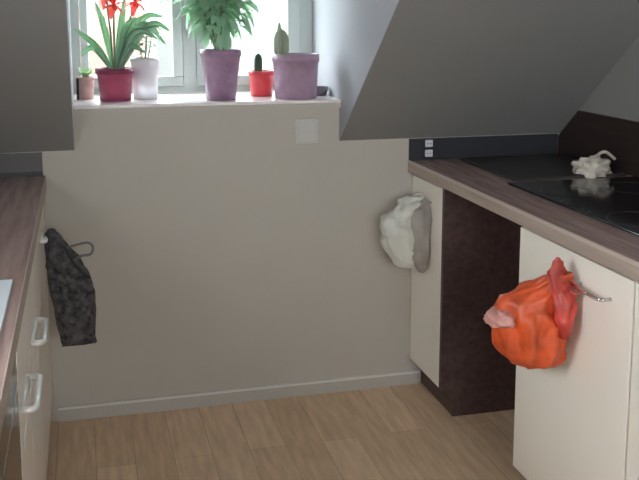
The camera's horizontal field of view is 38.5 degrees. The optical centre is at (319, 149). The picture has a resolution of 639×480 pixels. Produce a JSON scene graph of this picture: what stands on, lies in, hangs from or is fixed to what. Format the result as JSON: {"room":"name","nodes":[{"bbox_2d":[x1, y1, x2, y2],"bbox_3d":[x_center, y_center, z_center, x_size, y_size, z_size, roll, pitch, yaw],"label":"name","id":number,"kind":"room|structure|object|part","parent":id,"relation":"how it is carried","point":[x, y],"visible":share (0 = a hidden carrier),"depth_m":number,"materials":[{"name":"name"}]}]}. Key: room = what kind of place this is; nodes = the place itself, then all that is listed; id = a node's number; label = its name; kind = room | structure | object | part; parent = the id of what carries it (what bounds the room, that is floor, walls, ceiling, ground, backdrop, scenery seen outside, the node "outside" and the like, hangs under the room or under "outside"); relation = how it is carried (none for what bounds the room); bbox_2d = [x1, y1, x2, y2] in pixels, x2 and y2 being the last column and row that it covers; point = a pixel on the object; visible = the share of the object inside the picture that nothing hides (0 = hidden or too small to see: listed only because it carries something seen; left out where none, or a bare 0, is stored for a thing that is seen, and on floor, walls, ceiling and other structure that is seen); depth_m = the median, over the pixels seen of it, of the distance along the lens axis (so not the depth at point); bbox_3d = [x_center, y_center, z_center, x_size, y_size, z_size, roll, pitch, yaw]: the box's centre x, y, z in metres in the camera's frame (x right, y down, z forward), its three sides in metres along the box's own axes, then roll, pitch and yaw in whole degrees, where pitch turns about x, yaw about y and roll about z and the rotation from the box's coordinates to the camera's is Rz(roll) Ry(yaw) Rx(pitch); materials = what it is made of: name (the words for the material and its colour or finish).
{"room":"kitchen","nodes":[
{"label":"kitchen","id":0,"kind":"room"},
{"bbox_2d":[65,0,73,142],"bbox_3d":[-0.833,-0.471,2.788,0.122,1.082,1.909,-2,9,-14],"label":"wall","id":1,"kind":"structure","parent":0,"point":[67,2],"depth_m":3.10,"materials":[{"name":"grey paint"}]},
{"bbox_2d":[0,108,559,420],"bbox_3d":[-0.303,0.407,3.565,2.840,1.150,0.120,-2,9,-14],"label":"wall","id":2,"kind":"structure","parent":0,"point":[230,252],"depth_m":3.48,"materials":[{"name":"white paint"}]},
{"bbox_2d":[0,152,42,172],"bbox_3d":[-1.275,0.053,3.189,0.593,0.068,0.008,-2,9,-14],"label":"strip","id":3,"kind":"object","parent":2,"relation":"attached to","point":[9,162],"visible":1,"depth_m":3.24,"materials":[{"name":"grey"}]},
{"bbox_2d":[73,90,340,114],"bbox_3d":[-0.454,-0.192,3.587,0.987,0.032,0.470,-2,9,-14],"label":"windowsill","id":4,"kind":"structure","parent":2,"relation":"attached to","point":[178,101],"depth_m":3.40,"materials":[{"name":"stone"}]},
{"bbox_2d":[76,66,94,99],"bbox_3d":[-0.889,-0.256,3.486,0.072,0.124,0.083,-2,9,-14],"label":"potted plant","id":5,"kind":"object","parent":4,"relation":"on","point":[84,83],"visible":1,"depth_m":3.47,"materials":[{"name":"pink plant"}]},
{"bbox_3d":[-0.890,-0.237,3.492,0.068,0.085,0.068,-2,9,-14],"label":"pot","id":6,"kind":"part","parent":5,"relation":"part of","materials":[{"name":"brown ceramic"}]},
{"bbox_2d":[73,0,170,101],"bbox_3d":[-0.730,-0.402,3.412,0.352,0.435,0.168,-1,9,-9],"label":"potted plant","id":7,"kind":"object","parent":4,"relation":"on","point":[114,80],"visible":1,"depth_m":3.38,"materials":[{"name":"green plant"}]},
{"bbox_3d":[-0.787,-0.569,3.378,0.092,0.096,0.033,-3,9,-22],"label":"flower","id":8,"kind":"part","parent":7,"relation":"part of","materials":[{"name":"red plant"}]},
{"bbox_3d":[-0.755,-0.526,3.361,0.091,0.094,0.036,-2,9,-14],"label":"flower","id":9,"kind":"part","parent":7,"relation":"part of","materials":[{"name":"red plant"}]},
{"bbox_3d":[-0.763,-0.245,3.419,0.140,0.122,0.140,-2,9,-14],"label":"pot","id":10,"kind":"part","parent":7,"relation":"part of","materials":[{"name":"ceramic"}]},
{"bbox_3d":[-0.682,-0.541,3.388,0.088,0.094,0.036,-2,9,-14],"label":"flower","id":11,"kind":"part","parent":7,"relation":"part of","materials":[{"name":"red plant"}]},
{"bbox_2d":[130,21,163,99],"bbox_3d":[-0.671,-0.344,3.499,0.160,0.295,0.176,0,9,0],"label":"potted plant","id":12,"kind":"object","parent":4,"relation":"on","point":[145,75],"visible":0.77,"depth_m":3.47,"materials":[{"name":"grey plant"}]},
{"bbox_3d":[-0.669,-0.275,3.508,0.110,0.155,0.110,-2,9,-14],"label":"pot","id":13,"kind":"part","parent":12,"relation":"part of","materials":[{"name":"white ceramic"}]},
{"bbox_2d":[173,0,258,100],"bbox_3d":[-0.380,-0.476,3.435,0.330,0.574,0.256,-2,9,-14],"label":"potted plant","id":14,"kind":"object","parent":4,"relation":"on","point":[216,19],"visible":1,"depth_m":3.41,"materials":[{"name":"green plant"}]},
{"bbox_3d":[-0.373,-0.286,3.463,0.156,0.190,0.156,-2,9,-14],"label":"pot","id":15,"kind":"part","parent":14,"relation":"part of","materials":[{"name":"purple ceramic"}]},
{"bbox_2d":[248,53,273,96],"bbox_3d":[-0.230,-0.298,3.620,0.104,0.168,0.104,-2,9,-14],"label":"potted plant","id":16,"kind":"object","parent":4,"relation":"on","point":[261,81],"visible":0.98,"depth_m":3.59,"materials":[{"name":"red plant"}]},
{"bbox_3d":[-0.242,-0.337,3.611,0.030,0.088,0.030,1,9,8],"label":"cactus stem","id":17,"kind":"part","parent":16,"relation":"part of","materials":[{"name":"green plant"}]},
{"bbox_3d":[-0.230,-0.265,3.625,0.104,0.100,0.104,-2,9,-14],"label":"pot","id":18,"kind":"part","parent":16,"relation":"part of","materials":[{"name":"red ceramic"}]},
{"bbox_2d":[272,22,318,99],"bbox_3d":[-0.092,-0.346,3.524,0.182,0.290,0.182,-2,9,-14],"label":"potted plant","id":19,"kind":"object","parent":4,"relation":"on","point":[295,74],"visible":1,"depth_m":3.47,"materials":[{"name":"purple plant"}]},
{"bbox_3d":[-0.152,-0.409,3.477,0.019,0.150,0.016,-2,9,-14],"label":"cactus stem","id":20,"kind":"part","parent":19,"relation":"part of","materials":[{"name":"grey plant"}]},
{"bbox_3d":[-0.146,-0.403,3.522,0.058,0.125,0.059,-2,9,-14],"label":"cactus stem","id":21,"kind":"part","parent":19,"relation":"part of","materials":[{"name":"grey plant"}]},
{"bbox_3d":[-0.092,-0.286,3.533,0.182,0.170,0.182,-2,9,-14],"label":"pot","id":22,"kind":"part","parent":19,"relation":"part of","materials":[{"name":"ceramic"}]},
{"bbox_2d":[317,86,327,95],"bbox_3d":[0.003,-0.235,3.643,0.064,0.036,0.064,-2,9,-14],"label":"dish","id":23,"kind":"object","parent":4,"relation":"on","point":[321,90],"visible":0.71,"depth_m":3.62,"materials":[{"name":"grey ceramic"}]},
{"bbox_2d":[58,370,419,421],"bbox_3d":[-0.281,0.957,3.583,1.430,0.056,0.015,-2,9,-14],"label":"baseboard","id":24,"kind":"structure","parent":2,"relation":"attached to","point":[285,390],"depth_m":3.56,"materials":[{"name":"beige"}]},
{"bbox_2d":[295,118,318,143],"bbox_3d":[-0.048,-0.072,3.490,0.092,0.096,0.014,-2,9,-14],"label":"cover plate","id":25,"kind":"object","parent":2,"relation":"attached to","point":[307,129],"visible":1,"depth_m":3.48,"materials":[{"name":"grey plastic"}]},
{"bbox_2d":[409,133,557,159],"bbox_3d":[0.666,-0.014,3.689,0.646,0.084,0.010,-2,9,-14],"label":"strip","id":26,"kind":"object","parent":2,"relation":"attached to","point":[528,144],"visible":1,"depth_m":3.69,"materials":[{"name":"black"}]},
{"bbox_2d":[421,139,434,158],"bbox_3d":[0.431,-0.003,3.617,0.060,0.078,0.012,-2,9,-14],"label":"wall socket","id":27,"kind":"object","parent":26,"relation":"attached to","point":[427,145],"visible":1,"depth_m":3.61,"materials":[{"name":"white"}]},
{"bbox_2d":[47,382,526,479],"bbox_3d":[0.364,1.404,1.126,2.840,0.100,5.370,-2,9,-14],"label":"floor","id":28,"kind":"structure","parent":0,"point":[402,432],"depth_m":3.24,"materials":[{"name":"brown wood"}]},
{"bbox_2d":[0,356,21,479],"bbox_3d":[-0.802,0.853,1.524,0.564,0.872,0.597,-2,9,-14],"label":"oven","id":29,"kind":"object","parent":28,"relation":"on","point":[10,447],"visible":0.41,"depth_m":1.67,"materials":[{"name":"metal"}]},
{"bbox_3d":[-0.538,0.824,1.589,0.020,0.610,0.591,-2,9,-14],"label":"door","id":30,"kind":"part","parent":29,"relation":"part of","materials":[{"name":"clear glass"}]},
{"bbox_2d":[16,302,42,479],"bbox_3d":[-0.909,0.778,1.986,0.612,0.884,0.357,-2,9,-14],"label":"base cabinet","id":31,"kind":"object","parent":28,"relation":"on","point":[24,377],"visible":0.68,"depth_m":1.99,"materials":[{"name":"beige wood"}]},
{"bbox_3d":[-0.659,0.472,2.006,0.019,0.262,0.351,-2,9,-14],"label":"drawer","id":32,"kind":"part","parent":31,"relation":"part of","materials":[{"name":"beige laminate"}]},
{"bbox_3d":[-0.659,0.851,2.063,0.019,0.492,0.351,-2,9,-14],"label":"drawer","id":33,"kind":"part","parent":31,"relation":"part of","materials":[{"name":"beige laminate"}]},
{"bbox_3d":[-0.624,0.526,1.989,0.040,0.016,0.196,-2,9,-14],"label":"handle","id":34,"kind":"part","parent":31,"relation":"part of","materials":[{"name":"silver metal"}]},
{"bbox_2d":[26,258,48,479],"bbox_3d":[-1.005,0.723,2.350,0.612,0.884,0.397,-2,9,-14],"label":"base cabinet","id":35,"kind":"object","parent":28,"relation":"on","point":[33,320],"visible":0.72,"depth_m":2.36,"materials":[{"name":"beige"}]},
{"bbox_3d":[-0.755,0.418,2.370,0.019,0.262,0.391,-2,9,-14],"label":"drawer","id":36,"kind":"part","parent":35,"relation":"part of","materials":[{"name":"beige laminate"}]},
{"bbox_3d":[-0.754,0.797,2.427,0.019,0.492,0.391,-2,9,-14],"label":"drawer","id":37,"kind":"part","parent":35,"relation":"part of","materials":[{"name":"beige laminate"}]},
{"bbox_3d":[-0.725,0.469,2.371,0.040,0.016,0.196,-2,9,-14],"label":"handle","id":38,"kind":"part","parent":35,"relation":"part of","materials":[{"name":"silver metal"}]},
{"bbox_2d":[34,204,52,479],"bbox_3d":[-1.158,0.640,2.908,0.600,0.884,0.766,-2,9,-14],"label":"base cabinet","id":39,"kind":"object","parent":28,"relation":"on","point":[41,283],"visible":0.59,"depth_m":2.89,"materials":[{"name":"beige"}]},
{"bbox_2d":[0,171,46,436],"bbox_3d":[-0.796,0.387,1.399,0.603,0.061,3.768,-2,9,-14],"label":"countertop","id":40,"kind":"structure","parent":39,"relation":"on","point":[22,194],"depth_m":2.29,"materials":[{"name":"brown wood"}]},
{"bbox_2d":[0,279,12,330],"bbox_3d":[-0.778,0.438,1.491,0.475,0.171,0.920,-2,9,-14],"label":"sink","id":41,"kind":"object","parent":40,"relation":"in","point":[5,285],"visible":1,"depth_m":1.86,"materials":[{"name":"white ceramic"}]},
{"bbox_3d":[-0.902,0.334,2.929,0.019,0.262,0.760,-2,9,-14],"label":"drawer","id":42,"kind":"part","parent":39,"relation":"part of","materials":[{"name":"beige laminate"}]},
{"bbox_3d":[-0.878,0.277,2.914,0.028,0.016,0.136,-2,9,-14],"label":"handle","id":43,"kind":"part","parent":39,"relation":"part of","materials":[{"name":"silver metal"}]},
{"bbox_3d":[-0.902,0.713,2.986,0.019,0.492,0.760,-2,9,-14],"label":"drawer","id":44,"kind":"part","parent":39,"relation":"part of","materials":[{"name":"beige laminate"}]},
{"bbox_2d":[44,228,96,346],"bbox_3d":[-0.802,0.443,2.952,0.154,0.393,0.080,-2,9,-14],"label":"towel","id":45,"kind":"object","parent":39,"relation":"hanging from","point":[71,288],"visible":1,"depth_m":2.93,"materials":[{"name":"black fabric"}]},
{"bbox_2d":[410,175,522,416],"bbox_3d":[0.692,0.535,3.605,0.664,0.884,0.334,-2,9,-14],"label":"base cabinet","id":46,"kind":"object","parent":28,"relation":"on","point":[474,256],"visible":0.52,"depth_m":3.42,"materials":[{"name":"beige wood"}]},
{"bbox_2d":[380,192,431,272],"bbox_3d":[0.318,0.310,3.475,0.186,0.303,0.152,-2,9,-14],"label":"bag","id":47,"kind":"object","parent":46,"relation":"hanging from","point":[405,229],"visible":1,"depth_m":3.43,"materials":[{"name":"white plastic"}]},
{"bbox_3d":[0.417,0.495,3.535,0.019,0.760,0.310,-2,9,-14],"label":"door","id":48,"kind":"part","parent":46,"relation":"part of","materials":[{"name":"beige laminate"}]},
{"bbox_2d":[513,227,638,479],"bbox_3d":[0.959,0.686,2.596,0.661,0.884,0.590,-2,9,-14],"label":"base cabinet","id":49,"kind":"object","parent":28,"relation":"on","point":[571,418],"visible":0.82,"depth_m":2.42,"materials":[{"name":"beige"}]},
{"bbox_2d":[483,257,580,368],"bbox_3d":[0.549,0.432,2.443,0.254,0.317,0.186,-2,9,-14],"label":"bag","id":50,"kind":"object","parent":49,"relation":"hanging from","point":[531,324],"visible":1,"depth_m":2.39,"materials":[{"name":"orange plastic"}]},
{"bbox_3d":[0.690,0.362,2.341,0.037,0.010,0.150,-2,9,-14],"label":"handle","id":51,"kind":"part","parent":49,"relation":"part of","materials":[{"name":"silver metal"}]},
{"bbox_2d":[626,283,638,479],"bbox_3d":[1.110,0.772,2.025,0.661,0.884,0.597,-2,9,-14],"label":"base cabinet","id":52,"kind":"object","parent":28,"relation":"on","point":[632,469],"visible":1,"depth_m":2.19,"materials":[{"name":"beige wood"}]},
{"bbox_2d":[408,154,638,281],"bbox_3d":[1.143,0.320,1.899,0.660,0.046,3.768,-2,9,-14],"label":"countertop","id":53,"kind":"structure","parent":52,"relation":"on","point":[617,249],"depth_m":2.69,"materials":[{"name":"brown wood"}]},
{"bbox_2d":[460,154,627,180],"bbox_3d":[0.827,0.062,3.432,0.445,0.009,0.465,-2,9,-14],"label":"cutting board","id":54,"kind":"object","parent":53,"relation":"on","point":[555,166],"visible":0.95,"depth_m":3.41,"materials":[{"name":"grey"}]},
{"bbox_2d":[571,150,615,177],"bbox_3d":[0.974,0.048,3.248,0.172,0.089,0.098,-2,9,-14],"label":"crumpled cloth","id":55,"kind":"object","parent":54,"relation":"on","point":[594,166],"visible":1,"depth_m":3.22,"materials":[{"name":"white fabric"}]},
{"bbox_2d":[508,176,638,235],"bbox_3d":[0.976,0.161,2.778,0.490,0.008,0.800,-2,9,-14],"label":"cooktop","id":56,"kind":"object","parent":53,"relation":"in","point":[613,201],"visible":1,"depth_m":2.87,"materials":[{"name":"black glass"}]},
{"bbox_2d":[0,0,638,152],"bbox_3d":[0.356,-0.404,0.886,2.840,1.513,5.432,-2,9,-14],"label":"ceiling","id":57,"kind":"structure","parent":0,"point":[439,68],"depth_m":3.15,"materials":[{"name":"grey paint"}]},
{"bbox_2d":[312,0,398,139],"bbox_3d":[0.241,-0.513,3.064,0.122,1.082,1.909,-2,9,-14],"label":"wall","id":58,"kind":"structure","parent":0,"point":[348,35],"depth_m":3.39,"materials":[{"name":"grey paint"}]},
{"bbox_2d":[560,36,638,132],"bbox_3d":[1.689,0.141,1.286,0.100,2.350,5.170,-2,9,-14],"label":"wall","id":59,"kind":"structure","parent":0,"point":[617,95],"depth_m":3.33,"materials":[{"name":"grey paint"}]},
{"bbox_2d":[558,111,638,176],"bbox_3d":[1.460,0.189,1.958,0.012,0.194,3.758,-2,9,-14],"label":"backsplash","id":60,"kind":"structure","parent":59,"relation":"attached to","point":[587,134],"depth_m":3.43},
{"label":"outside","id":61,"kind":"structure","parent":0,"visible":0},
{"bbox_3d":[-3.297,1.670,33.130,70.000,0.100,55.400,-2,9,-14],"label":"ground","id":62,"kind":"structure","parent":61,"visible":0},
{"bbox_2d":[78,0,144,76],"bbox_3d":[-6.725,-0.753,15.879,7.550,9.800,6.600,-2,9,-14],"label":"house","id":63,"kind":"structure","parent":62,"relation":"on","point":[94,28],"depth_m":13.53,"materials":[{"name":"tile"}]},
{"bbox_2d":[144,0,284,92],"bbox_3d":[1.629,-2.168,24.658,13.000,10.000,7.600,-2,9,-14],"label":"house","id":64,"kind":"structure","parent":62,"relation":"on","point":[271,12],"depth_m":20.14,"materials":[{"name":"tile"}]},
{"bbox_3d":[-0.521,0.051,3.883,1.232,0.560,0.120,-2,9,-14],"label":"wall","id":65,"kind":"structure","parent":0,"visible":0},
{"bbox_2d":[70,0,311,93],"bbox_3d":[-0.512,-0.697,3.737,0.992,0.918,0.128,-2,9,-14],"label":"window","id":66,"kind":"structure","parent":65,"relation":"in","point":[187,69],"depth_m":3.77,"materials":[{"name":"grey plastic"}]},
{"bbox_3d":[-0.763,-0.685,3.684,0.406,0.862,0.057,-2,9,-14],"label":"sash","id":67,"kind":"part","parent":66,"relation":"part of","materials":[{"name":"grey plastic"}]},
{"bbox_3d":[-0.300,-0.703,3.804,0.439,0.862,0.057,-2,9,-14],"label":"sash","id":68,"kind":"part","parent":66,"relation":"part of","materials":[{"name":"grey plastic"}]}
]}

